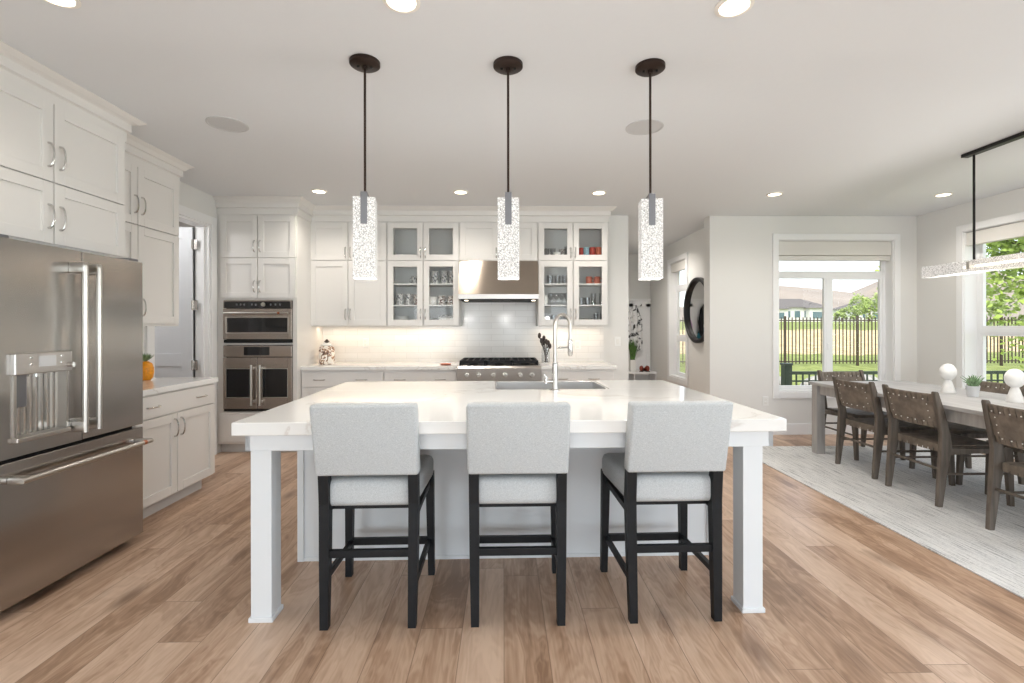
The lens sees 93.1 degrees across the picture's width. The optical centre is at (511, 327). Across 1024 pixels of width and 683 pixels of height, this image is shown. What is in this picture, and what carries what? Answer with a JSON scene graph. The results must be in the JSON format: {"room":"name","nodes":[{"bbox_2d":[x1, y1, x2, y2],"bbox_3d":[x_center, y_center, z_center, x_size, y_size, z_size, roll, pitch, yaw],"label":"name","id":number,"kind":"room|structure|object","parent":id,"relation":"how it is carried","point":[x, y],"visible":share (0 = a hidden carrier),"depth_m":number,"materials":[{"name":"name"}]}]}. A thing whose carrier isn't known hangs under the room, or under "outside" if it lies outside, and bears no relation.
{"room":"kitchen","nodes":[
{"label":"kitchen","id":0,"kind":"room"},
{"bbox_2d":[0,77,124,257],"bbox_3d":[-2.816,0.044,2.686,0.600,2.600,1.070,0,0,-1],"label":"upper cabinet","id":1,"kind":"object","parent":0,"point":[62,174],"visible":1,"depth_m":2.73,"materials":[{"name":"white paint"}]},
{"bbox_2d":[0,40,146,142],"bbox_3d":[-2.803,-1.315,2.680,0.633,0.159,1.258,0,0,-1],"label":"trim","id":2,"kind":"structure","parent":1,"relation":"attached to","point":[16,67],"depth_m":2.73,"materials":[{"name":"white paint"}]},
{"bbox_2d":[143,181,220,452],"bbox_3d":[-3.153,-0.025,0.705,0.140,2.740,10.520,0,0,-1],"label":"wall","id":3,"kind":"structure","parent":0,"point":[190,197],"depth_m":4.93,"materials":[{"name":"white paint"}]},
{"bbox_2d":[124,161,178,325],"bbox_3d":[-2.957,-0.621,3.671,0.356,1.210,0.895,0,0,-1],"label":"upper cabinet","id":4,"kind":"object","parent":3,"relation":"attached to","point":[151,205],"visible":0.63,"depth_m":3.84,"materials":[{"name":"white paint"}]},
{"bbox_2d":[125,133,193,184],"bbox_3d":[-2.943,-1.305,3.713,0.388,0.179,0.988,0,0,-1],"label":"trim","id":5,"kind":"structure","parent":4,"relation":"attached to","point":[138,152],"depth_m":3.79,"materials":[{"name":"white paint"}]},
{"bbox_2d":[155,227,197,377],"bbox_3d":[-3.678,0.145,4.998,0.840,2.380,0.118,0,0,-1],"label":"door","id":6,"kind":"structure","parent":3,"relation":"in","point":[174,345],"depth_m":5.02,"materials":[{"name":"white paint"}]},
{"bbox_2d":[145,204,216,454],"bbox_3d":[-3.143,0.090,4.661,0.018,2.510,1.010,0,0,-1],"label":"trim","id":7,"kind":"structure","parent":3,"relation":"attached to","point":[184,211],"depth_m":5.08,"materials":[{"name":"white paint"}]},
{"bbox_2d":[179,215,209,376],"bbox_3d":[-3.222,0.135,4.660,0.140,2.420,0.830,0,0,-1],"label":"trim","id":8,"kind":"structure","parent":3,"relation":"attached to","point":[202,230],"depth_m":5.05,"materials":[{"name":"white paint"}]},
{"bbox_2d":[0,0,1023,253],"bbox_3d":[0.082,-1.475,2.352,10.650,0.150,14.100,0,0,-1],"label":"ceiling","id":9,"kind":"structure","parent":0,"point":[836,107],"depth_m":2.88,"materials":[{"name":"white paint"}]},
{"bbox_2d":[44,0,80,8],"bbox_3d":[-1.915,-1.393,2.037,0.160,0.009,0.160,0,0,-1],"label":"recessed light","id":10,"kind":"object","parent":9,"relation":"in","point":[69,4],"visible":1,"depth_m":2.08,"materials":[{"name":"white"}]},
{"bbox_2d":[49,0,74,5],"bbox_3d":[-1.915,-1.395,2.037,0.121,0.004,0.121,0,0,-33],"label":"diffuser","id":11,"kind":"object","parent":10,"relation":"attached to","point":[55,2],"depth_m":2.08,"materials":[{"name":"beige"}]},
{"bbox_2d":[205,116,248,132],"bbox_3d":[-1.950,-1.394,3.326,0.260,0.006,0.260,0,0,-1],"label":"ceiling speaker","id":12,"kind":"object","parent":9,"relation":"attached to","point":[228,124],"visible":1,"depth_m":3.32,"materials":[{"name":"grey"}]},
{"bbox_2d":[310,189,326,193],"bbox_3d":[-1.969,-1.393,4.946,0.160,0.009,0.160,0,0,-1],"label":"recessed light","id":13,"kind":"object","parent":9,"relation":"in","point":[320,191],"visible":1,"depth_m":4.94,"materials":[{"name":"beige"}]},
{"bbox_2d":[349,53,379,279],"bbox_3d":[-0.772,-0.828,2.547,0.156,1.139,0.156,0,0,-10],"label":"pendant light","id":14,"kind":"object","parent":9,"relation":"hanging from","point":[364,206],"visible":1,"depth_m":2.50,"materials":[{"name":"glass"}]},
{"bbox_2d":[382,0,419,13],"bbox_3d":[-0.472,-1.395,2.072,0.160,0.009,0.160,0,0,-1],"label":"recessed light","id":15,"kind":"object","parent":9,"relation":"in","point":[399,6],"visible":1,"depth_m":2.10,"materials":[{"name":"beige"}]},
{"bbox_2d":[387,0,415,10],"bbox_3d":[-0.472,-1.397,2.072,0.121,0.004,0.121,0,0,31],"label":"diffuser","id":16,"kind":"object","parent":15,"relation":"attached to","point":[394,5],"depth_m":2.10,"materials":[{"name":"beige"}]},
{"bbox_2d":[493,56,522,279],"bbox_3d":[-0.020,-0.830,2.570,0.156,1.139,0.156,0,0,-1],"label":"pendant light","id":17,"kind":"object","parent":9,"relation":"hanging from","point":[508,207],"visible":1,"depth_m":2.52,"materials":[{"name":"glass"}]},
{"bbox_2d":[591,190,606,194],"bbox_3d":[0.900,-1.397,5.016,0.160,0.009,0.160,0,0,-1],"label":"recessed light","id":18,"kind":"object","parent":9,"relation":"in","point":[598,192],"visible":1,"depth_m":5.00,"materials":[{"name":"beige"}]},
{"bbox_2d":[625,119,663,134],"bbox_3d":[0.925,-1.398,3.387,0.260,0.006,0.260,0,0,-1],"label":"ceiling speaker","id":19,"kind":"object","parent":9,"relation":"attached to","point":[641,127],"visible":0.95,"depth_m":3.38,"materials":[{"name":"grey"}]},
{"bbox_2d":[635,58,664,279],"bbox_3d":[0.740,-0.831,2.593,0.156,1.139,0.156,0,0,6],"label":"pendant light","id":20,"kind":"object","parent":9,"relation":"hanging from","point":[650,209],"visible":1,"depth_m":2.54,"materials":[{"name":"glass"}]},
{"bbox_2d":[714,0,754,17],"bbox_3d":[0.965,-1.397,2.107,0.160,0.009,0.160,0,0,-1],"label":"recessed light","id":21,"kind":"object","parent":9,"relation":"in","point":[723,8],"visible":1,"depth_m":2.12,"materials":[{"name":"beige"}]},
{"bbox_2d":[719,0,749,14],"bbox_3d":[0.965,-1.399,2.107,0.121,0.004,0.121,0,0,-33],"label":"diffuser","id":22,"kind":"object","parent":21,"relation":"attached to","point":[726,7],"depth_m":2.11,"materials":[{"name":"beige"}]},
{"bbox_2d":[933,192,953,196],"bbox_3d":[4.545,-1.402,5.110,0.160,0.009,0.160,0,0,-1],"label":"recessed light","id":23,"kind":"object","parent":9,"relation":"in","point":[947,193],"visible":1,"depth_m":5.10,"materials":[{"name":"beige"}]},
{"bbox_2d":[921,131,1023,277],"bbox_3d":[3.679,-0.922,3.425,0.108,0.964,1.720,0,0,-1],"label":"linear chandelier","id":24,"kind":"object","parent":9,"relation":"hanging from","point":[1011,261],"visible":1,"depth_m":3.81,"materials":[{"name":"black metal"}]},
{"bbox_2d":[0,434,1023,682],"bbox_3d":[0.086,1.400,2.352,10.650,0.120,14.100,0,0,-1],"label":"floor","id":25,"kind":"structure","parent":0,"point":[848,597],"depth_m":2.26,"materials":[{"name":"brown wood"}]},
{"bbox_2d":[0,234,153,611],"bbox_3d":[-2.650,0.457,2.610,0.830,1.775,0.898,0,0,-1],"label":"refrigerator","id":26,"kind":"object","parent":25,"relation":"on","point":[71,321],"visible":1,"depth_m":2.52,"materials":[{"name":"grey metal"}]},
{"bbox_2d":[132,383,214,518],"bbox_3d":[-2.808,0.904,3.679,0.648,0.880,0.905,0,0,-1],"label":"base cabinet","id":27,"kind":"object","parent":25,"relation":"on","point":[180,422],"visible":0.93,"depth_m":3.67,"materials":[{"name":"white paint"}]},
{"bbox_2d":[143,377,217,395],"bbox_3d":[-2.820,0.443,3.689,0.626,0.040,0.925,0,0,-1],"label":"countertop","id":28,"kind":"structure","parent":27,"relation":"on","point":[155,385],"depth_m":3.77,"materials":[{"name":"stone"}]},
{"bbox_2d":[143,353,153,379],"bbox_3d":[-2.974,0.312,3.935,0.127,0.223,0.128,0,0,-1],"label":"pineapple","id":29,"kind":"object","parent":28,"relation":"on","point":[148,368],"visible":0.8,"depth_m":3.91,"materials":[{"name":"orange food"}]},
{"bbox_2d":[217,215,322,451],"bbox_3d":[-2.742,0.059,5.565,0.846,2.570,0.816,0,0,-1],"label":"tall cabinet","id":30,"kind":"object","parent":25,"relation":"on","point":[261,257],"visible":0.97,"depth_m":5.21,"materials":[{"name":"white paint"}]},
{"bbox_2d":[222,300,292,342],"bbox_3d":[-2.729,-0.068,5.504,0.725,0.455,0.738,0,0,-1],"label":"wall oven","id":31,"kind":"object","parent":30,"relation":"in","point":[244,321],"visible":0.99,"depth_m":5.19,"materials":[{"name":"silver metal"}]},
{"bbox_2d":[223,345,292,410],"bbox_3d":[-2.728,0.538,5.502,0.725,0.708,0.742,0,0,-1],"label":"wall oven","id":32,"kind":"object","parent":30,"relation":"in","point":[255,377],"visible":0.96,"depth_m":5.19,"materials":[{"name":"silver metal"}]},
{"bbox_2d":[213,196,315,221],"bbox_3d":[-2.700,-1.305,5.549,0.934,0.179,0.847,0,0,-1],"label":"trim","id":33,"kind":"structure","parent":30,"relation":"attached to","point":[300,206],"depth_m":5.19,"materials":[{"name":"white paint"}]},
{"bbox_2d":[301,370,383,397],"bbox_3d":[-1.866,0.903,5.628,0.905,0.880,0.694,0,0,-1],"label":"base cabinet","id":34,"kind":"object","parent":25,"relation":"on","point":[313,381],"visible":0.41,"depth_m":5.32,"materials":[{"name":"white paint"}]},
{"bbox_2d":[300,362,459,369],"bbox_3d":[-1.465,0.441,5.646,1.709,0.040,0.672,0,0,-1],"label":"countertop","id":35,"kind":"structure","parent":34,"relation":"on","point":[337,365],"depth_m":5.32,"materials":[{"name":"stone"}]},
{"bbox_2d":[319,339,334,364],"bbox_3d":[-2.169,0.277,5.683,0.176,0.291,0.176,0,0,-1],"label":"canister","id":36,"kind":"object","parent":35,"relation":"on","point":[326,351],"visible":0.98,"depth_m":5.62,"materials":[{"name":"ceramic"}]},
{"bbox_2d":[309,403,434,630],"bbox_3d":[-0.650,0.835,2.364,0.478,1.012,0.587,0,0,-2],"label":"bar stool","id":37,"kind":"object","parent":25,"relation":"on","point":[367,455],"visible":1,"depth_m":2.16,"materials":[{"name":"grey fabric"}]},
{"bbox_2d":[384,370,456,380],"bbox_3d":[-1.011,0.901,5.643,0.801,0.880,0.694,0,0,-1],"label":"base cabinet","id":38,"kind":"object","parent":25,"relation":"on","point":[389,375],"visible":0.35,"depth_m":5.33,"materials":[{"name":"white paint"}]},
{"bbox_2d":[457,357,540,380],"bbox_3d":[-0.145,0.851,5.630,0.919,0.978,0.749,0,0,-1],"label":"gas range","id":39,"kind":"object","parent":25,"relation":"on","point":[500,368],"visible":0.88,"depth_m":5.30,"materials":[{"name":"silver metal"}]},
{"bbox_2d":[460,363,535,365],"bbox_3d":[-0.147,0.420,5.688,0.879,0.010,0.600,0,0,-1],"label":"cooktop","id":40,"kind":"object","parent":39,"relation":"in","point":[461,364],"depth_m":5.50,"materials":[{"name":"black metal"}]},
{"bbox_2d":[231,380,786,622],"bbox_3d":[-0.017,0.880,3.031,2.514,0.920,1.678,0,0,-2],"label":"kitchen island","id":41,"kind":"object","parent":25,"relation":"on","point":[599,408],"visible":0.55,"depth_m":2.80,"materials":[{"name":"stone"}]},
{"bbox_2d":[231,380,786,435],"bbox_3d":[-0.017,0.449,3.024,2.514,0.058,1.663,0,0,-2],"label":"island countertop","id":42,"kind":"structure","parent":41,"relation":"on","point":[442,405],"depth_m":2.78,"materials":[{"name":"stone"}]},
{"bbox_2d":[495,381,607,389],"bbox_3d":[0.268,0.572,3.604,0.791,0.295,0.550,0,0,-2],"label":"sink","id":43,"kind":"object","parent":42,"relation":"in","point":[499,385],"depth_m":3.85,"materials":[{"name":"grey metal"}]},
{"bbox_2d":[543,313,572,390],"bbox_3d":[0.325,0.158,3.289,0.235,0.522,0.076,0,0,-28],"label":"faucet","id":44,"kind":"object","parent":42,"relation":"on","point":[554,380],"visible":1,"depth_m":3.26,"materials":[{"name":"silver metal"}]},
{"bbox_2d":[466,402,570,627],"bbox_3d":[0.022,0.834,2.382,0.478,1.012,0.587,0,0,-1],"label":"bar stool","id":45,"kind":"object","parent":25,"relation":"on","point":[518,452],"visible":1,"depth_m":2.17,"materials":[{"name":"grey fabric"}]},
{"bbox_2d":[541,369,613,380],"bbox_3d":[0.722,0.899,5.674,0.808,0.880,0.694,0,0,-1],"label":"base cabinet","id":46,"kind":"object","parent":25,"relation":"on","point":[577,374],"visible":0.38,"depth_m":5.37,"materials":[{"name":"white paint"}]},
{"bbox_2d":[538,362,616,369],"bbox_3d":[0.735,0.438,5.685,0.837,0.040,0.672,0,0,-1],"label":"countertop","id":47,"kind":"structure","parent":46,"relation":"on","point":[561,365],"depth_m":5.40,"materials":[{"name":"stone"}]},
{"bbox_2d":[628,299,656,379],"bbox_3d":[2.018,0.392,9.024,1.230,1.890,0.415,0,0,-1],"label":"bench","id":48,"kind":"object","parent":25,"relation":"on","point":[642,358],"visible":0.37,"depth_m":9.20,"materials":[{"name":"white paint"}]},
{"bbox_2d":[629,339,638,371],"bbox_3d":[2.231,0.495,8.990,0.211,0.613,0.186,0,0,-1],"label":"potted grass","id":49,"kind":"object","parent":48,"relation":"on","point":[632,348],"depth_m":8.93,"materials":[{"name":"green plant"}]},
{"bbox_2d":[629,305,642,350],"bbox_3d":[2.296,0.001,9.117,0.324,0.870,0.126,0,0,-7],"label":"coat","id":50,"kind":"object","parent":48,"relation":"hanging from","point":[635,319],"visible":0.73,"depth_m":9.08,"materials":[{"name":"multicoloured fabric"}]},
{"bbox_2d":[600,400,732,623],"bbox_3d":[0.738,0.833,2.410,0.478,1.012,0.587,0,0,-2],"label":"bar stool","id":51,"kind":"object","parent":25,"relation":"on","point":[671,447],"visible":1,"depth_m":2.21,"materials":[{"name":"grey fabric"}]},
{"bbox_2d":[762,445,1023,598],"bbox_3d":[3.728,1.329,3.711,2.460,0.010,3.490,0,0,-1],"label":"area rug","id":52,"kind":"object","parent":25,"relation":"on","point":[955,531],"visible":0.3,"depth_m":3.68,"materials":[{"name":"fabric"}]},
{"bbox_2d":[817,370,905,460],"bbox_3d":[3.682,0.898,5.160,0.504,0.852,0.626,0,0,-1],"label":"dining chair","id":53,"kind":"object","parent":52,"relation":"on","point":[822,376],"visible":0.49,"depth_m":5.26,"materials":[{"name":"brown wood"}]},
{"bbox_2d":[832,376,937,478],"bbox_3d":[3.428,0.898,4.500,0.626,0.852,0.504,0,0,-1],"label":"dining chair","id":54,"kind":"object","parent":52,"relation":"on","point":[855,395],"visible":0.95,"depth_m":4.38,"materials":[{"name":"brown wood"}]},
{"bbox_2d":[809,381,1023,453],"bbox_3d":[3.724,0.947,3.912,1.044,0.754,2.592,0,0,-1],"label":"dining table","id":55,"kind":"object","parent":52,"relation":"on","point":[959,408],"visible":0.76,"depth_m":4.41,"materials":[{"name":"grey wood"}]},
{"bbox_2d":[939,364,956,393],"bbox_3d":[3.827,0.442,4.257,0.122,0.256,0.121,0,0,-1],"label":"sculpture","id":56,"kind":"object","parent":55,"relation":"on","point":[948,372],"visible":1,"depth_m":4.23,"materials":[{"name":"white ceramic"}]},
{"bbox_2d":[962,375,983,396],"bbox_3d":[3.819,0.478,4.018,0.152,0.183,0.155,0,0,-31],"label":"potted plant","id":57,"kind":"object","parent":55,"relation":"on","point":[973,388],"visible":1,"depth_m":3.99,"materials":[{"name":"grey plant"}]},
{"bbox_2d":[1004,369,1023,402],"bbox_3d":[3.866,0.441,3.728,0.122,0.256,0.121,0,0,-1],"label":"sculpture","id":58,"kind":"object","parent":55,"relation":"on","point":[1014,378],"visible":1,"depth_m":3.70,"materials":[{"name":"white ceramic"}]},
{"bbox_2d":[882,384,1014,506],"bbox_3d":[3.410,0.898,3.840,0.626,0.852,0.504,0,0,-1],"label":"dining chair","id":59,"kind":"object","parent":52,"relation":"on","point":[926,409],"visible":0.96,"depth_m":3.72,"materials":[{"name":"brown wood"}]},
{"bbox_2d":[909,378,1023,484],"bbox_3d":[4.071,0.897,4.342,0.626,0.852,0.504,0,0,-1],"label":"dining chair","id":60,"kind":"object","parent":52,"relation":"on","point":[994,387],"visible":0.29,"depth_m":4.18,"materials":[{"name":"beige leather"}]},
{"bbox_2d":[981,400,1023,529],"bbox_3d":[3.395,0.898,2.960,0.626,0.852,0.504,0,0,-1],"label":"dining chair","id":61,"kind":"object","parent":52,"relation":"on","point":[1004,425],"visible":1,"depth_m":3.16,"materials":[{"name":"brown wood"}]},
{"bbox_2d":[985,440,1023,494],"bbox_3d":[4.084,0.897,3.622,0.626,0.852,0.504,0,0,-1],"label":"dining chair","id":62,"kind":"object","parent":52,"relation":"on","point":[1013,448],"visible":0.12,"depth_m":3.85,"materials":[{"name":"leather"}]},
{"bbox_2d":[629,360,635,371],"bbox_3d":[2.230,0.694,8.970,0.100,0.215,0.100,0,0,-1],"label":"pot","id":63,"kind":"object","parent":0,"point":[632,363],"depth_m":8.92,"materials":[{"name":"white ceramic"}]},
{"bbox_2d":[628,254,649,379],"bbox_3d":[2.018,-0.033,9.312,1.560,2.740,0.150,0,0,-1],"label":"wall","id":64,"kind":"structure","parent":0,"point":[637,289],"depth_m":9.24,"materials":[{"name":"white paint"}]},
{"bbox_2d":[650,228,703,392],"bbox_3d":[2.745,-0.034,7.749,0.160,2.740,3.000,0,0,-1],"label":"wall","id":65,"kind":"structure","parent":0,"point":[693,243],"depth_m":8.11,"materials":[{"name":"white paint"}]},
{"bbox_2d":[670,259,684,379],"bbox_3d":[2.739,-0.134,7.799,0.150,1.880,0.740,0,0,-1],"label":"window","id":66,"kind":"structure","parent":65,"relation":"in","point":[676,288],"depth_m":8.13,"materials":[{"name":"white plastic"}]},
{"bbox_2d":[671,260,684,272],"bbox_3d":[2.713,-0.994,7.799,0.060,0.140,0.720,0,0,-1],"label":"blind","id":67,"kind":"object","parent":66,"relation":"attached to","point":[677,266],"depth_m":7.86,"materials":[{"name":"white fabric"}]},
{"bbox_2d":[667,252,687,385],"bbox_3d":[2.655,-0.134,7.798,0.018,2.030,0.890,0,0,-1],"label":"trim","id":68,"kind":"structure","parent":65,"relation":"attached to","point":[685,255],"depth_m":7.94,"materials":[{"name":"white paint"}]},
{"bbox_2d":[683,277,703,342],"bbox_3d":[2.649,-0.254,6.937,0.056,0.940,0.940,0,0,-1],"label":"round mirror","id":69,"kind":"object","parent":65,"relation":"attached to","point":[693,310],"visible":0.73,"depth_m":7.04,"materials":[{"name":"black metal"}]},
{"bbox_2d":[604,215,916,422],"bbox_3d":[0.893,-0.031,6.127,8.420,2.740,0.180,0,0,-1],"label":"wall","id":70,"kind":"structure","parent":0,"point":[738,287],"depth_m":6.07,"materials":[{"name":"white paint"}]},
{"bbox_2d":[311,222,386,325],"bbox_3d":[-1.896,-0.626,5.774,0.890,1.209,0.426,0,0,-1],"label":"upper cabinet","id":71,"kind":"object","parent":70,"relation":"attached to","point":[337,298],"visible":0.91,"depth_m":5.61,"materials":[{"name":"white paint"}]},
{"bbox_2d":[387,222,461,325],"bbox_3d":[-1.032,-0.627,5.789,0.834,1.209,0.426,0,0,-1],"label":"upper cabinet","id":72,"kind":"object","parent":70,"relation":"attached to","point":[418,249],"visible":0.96,"depth_m":5.62,"materials":[{"name":"white paint"}]},
{"bbox_2d":[396,294,404,304],"bbox_3d":[-1.328,-0.339,5.773,0.106,0.135,0.090,0,0,34],"label":"mug","id":73,"kind":"object","parent":72,"relation":"on","point":[399,297],"visible":0.82,"depth_m":5.74,"materials":[{"name":"ceramic"}]},
{"bbox_2d":[405,294,413,304],"bbox_3d":[-1.221,-0.339,5.775,0.106,0.135,0.090,0,0,34],"label":"mug","id":74,"kind":"object","parent":72,"relation":"on","point":[408,297],"visible":0.86,"depth_m":5.74,"materials":[{"name":"ceramic"}]},
{"bbox_2d":[394,283,452,286],"bbox_3d":[-1.032,-0.512,5.818,0.800,0.016,0.330,0,0,-1],"label":"shelf","id":75,"kind":"object","parent":72,"relation":"attached to","point":[395,284],"depth_m":5.70,"materials":[{"name":"white"}]},
{"bbox_2d":[394,305,452,306],"bbox_3d":[-1.032,-0.263,5.818,0.800,0.016,0.330,0,0,-1],"label":"shelf","id":76,"kind":"object","parent":72,"relation":"attached to","point":[394,305],"depth_m":5.69,"materials":[{"name":"white"}]},
{"bbox_2d":[429,297,438,304],"bbox_3d":[-0.936,-0.322,5.780,0.106,0.100,0.090,0,0,34],"label":"mug","id":77,"kind":"object","parent":72,"relation":"on","point":[432,300],"visible":0.89,"depth_m":5.75,"materials":[{"name":"white ceramic"}]},
{"bbox_2d":[431,271,440,282],"bbox_3d":[-0.911,-0.597,5.783,0.101,0.150,0.084,0,0,10],"label":"mug","id":78,"kind":"object","parent":72,"relation":"on","point":[434,274],"visible":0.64,"depth_m":5.75,"materials":[{"name":"ceramic"}]},
{"bbox_2d":[438,296,447,304],"bbox_3d":[-0.835,-0.329,5.811,0.104,0.115,0.088,0,0,34],"label":"mug","id":79,"kind":"object","parent":72,"relation":"on","point":[441,298],"visible":0.8,"depth_m":5.78,"materials":[{"name":"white ceramic"}]},
{"bbox_2d":[441,271,447,282],"bbox_3d":[-0.797,-0.597,5.785,0.101,0.150,0.084,0,0,10],"label":"mug","id":80,"kind":"object","parent":72,"relation":"on","point":[444,274],"visible":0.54,"depth_m":5.75,"materials":[{"name":"ceramic"}]},
{"bbox_2d":[438,315,452,319],"bbox_3d":[-0.776,-0.097,5.787,0.188,0.110,0.148,0,0,-1],"label":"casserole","id":81,"kind":"object","parent":72,"relation":"in","point":[441,317],"visible":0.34,"depth_m":5.72,"materials":[{"name":"white ceramic"}]},
{"bbox_2d":[323,302,603,361],"bbox_3d":[-0.594,-0.169,6.005,3.467,1.220,0.012,0,0,-1],"label":"backsplash","id":82,"kind":"structure","parent":70,"relation":"attached to","point":[488,329],"depth_m":6.00,"materials":[{"name":"white tile"}]},
{"bbox_2d":[312,205,616,222],"bbox_3d":[-0.554,-1.315,5.782,3.518,0.166,0.458,0,0,-1],"label":"trim","id":83,"kind":"structure","parent":70,"relation":"attached to","point":[321,213],"depth_m":5.61,"materials":[{"name":"white paint"}]},
{"bbox_2d":[459,222,537,260],"bbox_3d":[-0.158,-1.004,5.804,0.911,0.458,0.426,0,0,-1],"label":"upper cabinet","id":84,"kind":"object","parent":70,"relation":"attached to","point":[478,241],"visible":0.57,"depth_m":5.64,"materials":[{"name":"white paint"}]},
{"bbox_2d":[458,261,538,301],"bbox_3d":[-0.156,-0.540,5.711,0.905,0.465,0.586,0,0,-1],"label":"range hood","id":85,"kind":"object","parent":84,"relation":"attached to","point":[478,280],"visible":1,"depth_m":5.51,"materials":[{"name":"metal"}]},
{"bbox_2d":[536,222,607,325],"bbox_3d":[0.708,-0.630,5.819,0.817,1.209,0.426,0,0,-1],"label":"upper cabinet","id":86,"kind":"object","parent":70,"relation":"attached to","point":[573,268],"visible":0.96,"depth_m":5.66,"materials":[{"name":"white paint"}]},
{"bbox_2d":[544,283,601,286],"bbox_3d":[0.708,-0.515,5.848,0.783,0.016,0.330,0,0,-1],"label":"shelf","id":87,"kind":"object","parent":86,"relation":"attached to","point":[545,284],"depth_m":5.73,"materials":[{"name":"white wood"}]},
{"bbox_2d":[544,305,601,306],"bbox_3d":[0.708,-0.265,5.848,0.783,0.016,0.330,0,0,-1],"label":"shelf","id":88,"kind":"object","parent":86,"relation":"attached to","point":[544,305],"depth_m":5.74,"materials":[{"name":"white"}]},
{"bbox_2d":[773,423,873,434],"bbox_3d":[3.791,1.264,6.080,2.630,0.140,0.015,0,0,-1],"label":"baseboard","id":89,"kind":"structure","parent":70,"relation":"attached to","point":[792,428],"depth_m":6.07,"materials":[{"name":"white paint"}]},
{"bbox_2d":[779,240,893,391],"bbox_3d":[4.070,-0.151,6.177,1.465,1.910,0.170,0,0,-1],"label":"window","id":90,"kind":"structure","parent":70,"relation":"in","point":[882,251],"depth_m":6.16,"materials":[{"name":"white plastic"}]},
{"bbox_2d":[779,241,890,260],"bbox_3d":[4.069,-0.973,6.147,1.445,0.243,0.070,0,0,-1],"label":"blind","id":91,"kind":"object","parent":90,"relation":"attached to","point":[788,250],"depth_m":6.12,"materials":[{"name":"white fabric"}]},
{"bbox_2d":[772,234,900,397],"bbox_3d":[4.072,-0.151,6.083,1.615,2.060,0.018,0,0,-1],"label":"trim","id":92,"kind":"structure","parent":70,"relation":"attached to","point":[775,237],"depth_m":6.07,"materials":[{"name":"white paint"}]},
{"bbox_2d":[917,187,1023,438],"bbox_3d":[5.294,-0.038,0.943,0.200,2.740,10.700,0,0,-1],"label":"wall","id":93,"kind":"structure","parent":0,"point":[936,231],"depth_m":5.77,"materials":[{"name":"white paint"}]},
{"bbox_2d":[956,212,1023,388],"bbox_3d":[5.121,-0.143,4.600,0.018,2.040,1.930,0,0,-1],"label":"trim","id":94,"kind":"structure","parent":93,"relation":"attached to","point":[960,230],"depth_m":5.50,"materials":[{"name":"white paint"}]},
{"bbox_2d":[964,219,1023,388],"bbox_3d":[5.225,-0.143,4.602,0.190,1.890,1.780,0,0,-1],"label":"window","id":95,"kind":"structure","parent":93,"relation":"in","point":[976,330],"depth_m":5.45,"materials":[{"name":"white plastic"}]},
{"bbox_2d":[966,221,1023,245],"bbox_3d":[5.184,-1.002,4.601,0.070,0.148,1.760,0,0,-1],"label":"blind","id":96,"kind":"object","parent":95,"relation":"attached to","point":[1011,230],"depth_m":5.14,"materials":[{"name":"white fabric"}]},
{"label":"outside","id":97,"kind":"structure","parent":0,"visible":0},
{"bbox_2d":[680,321,1023,384],"bbox_3d":[102.366,-0.024,151.810,390.000,3.621,460.000,0,0,-1],"label":"ground","id":98,"kind":"structure","parent":97,"point":[991,366],"depth_m":19.91,"materials":[{"name":"green plant"}]},
{"bbox_2d":[779,299,821,321],"bbox_3d":[65.963,-4.122,116.919,17.200,5.900,11.700,0,0,-1],"label":"house","id":99,"kind":"structure","parent":98,"relation":"on","point":[790,308],"depth_m":113.12,"materials":[{"name":"white paint"}]},
{"bbox_2d":[833,307,853,321],"bbox_3d":[67.086,-2.566,98.010,3.248,3.536,3.095,0,0,-1],"label":"tree","id":100,"kind":"object","parent":98,"relation":"on","point":[841,313],"visible":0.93,"depth_m":97.80,"materials":[{"name":"green plant"}]},
{"bbox_2d":[680,316,1023,365],"bbox_3d":[17.294,0.453,16.004,31.200,1.710,0.060,0,0,-1],"label":"metal fence","id":101,"kind":"object","parent":98,"relation":"on","point":[1000,360],"visible":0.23,"depth_m":15.88,"materials":[{"name":"brown metal"}]},
{"bbox_2d":[833,300,877,321],"bbox_3d":[88.960,-4.007,117.321,17.200,5.600,11.700,0,0,-1],"label":"house","id":102,"kind":"structure","parent":98,"relation":"on","point":[846,305],"depth_m":116.71,"materials":[{"name":"white paint"}]},
{"bbox_2d":[847,293,876,319],"bbox_3d":[71.079,-4.021,98.305,6.242,6.409,5.681,0,0,-1],"label":"tree","id":103,"kind":"object","parent":98,"relation":"on","point":[857,311],"visible":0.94,"depth_m":98.19,"materials":[{"name":"green plant"}]},
{"bbox_2d":[852,292,877,321],"bbox_3d":[74.647,-3.857,101.395,5.470,7.548,6.315,0,0,-1],"label":"tree","id":104,"kind":"object","parent":98,"relation":"on","point":[875,297],"visible":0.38,"depth_m":101.01,"materials":[{"name":"green plant"}]},
{"bbox_2d":[780,363,1023,384],"bbox_3d":[8.150,1.198,9.344,5.950,1.060,0.170,0,0,-1],"label":"railing","id":105,"kind":"object","parent":98,"relation":"on","point":[786,368],"visible":0.22,"depth_m":9.29,"materials":[{"name":"grey metal"}]},
{"bbox_2d":[874,237,1023,367],"bbox_3d":[8.494,-1.306,7.876,4.224,6.070,4.705,0,0,-20],"label":"tree","id":106,"kind":"object","parent":98,"relation":"on","point":[1005,247],"visible":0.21,"depth_m":7.74,"materials":[{"name":"green plant"}]},
{"bbox_2d":[986,298,1020,319],"bbox_3d":[110.635,-4.005,109.549,7.039,7.176,6.724,0,0,-1],"label":"tree","id":107,"kind":"object","parent":98,"relation":"on","point":[1003,304],"visible":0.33,"depth_m":109.53,"materials":[{"name":"green plant"}]},
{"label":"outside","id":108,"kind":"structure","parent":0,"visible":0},
{"bbox_2d":[680,271,1023,321],"bbox_3d":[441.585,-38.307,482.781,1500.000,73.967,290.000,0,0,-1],"label":"hills","id":109,"kind":"structure","parent":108,"point":[840,298],"depth_m":491.56,"materials":[{"name":"green plant"}]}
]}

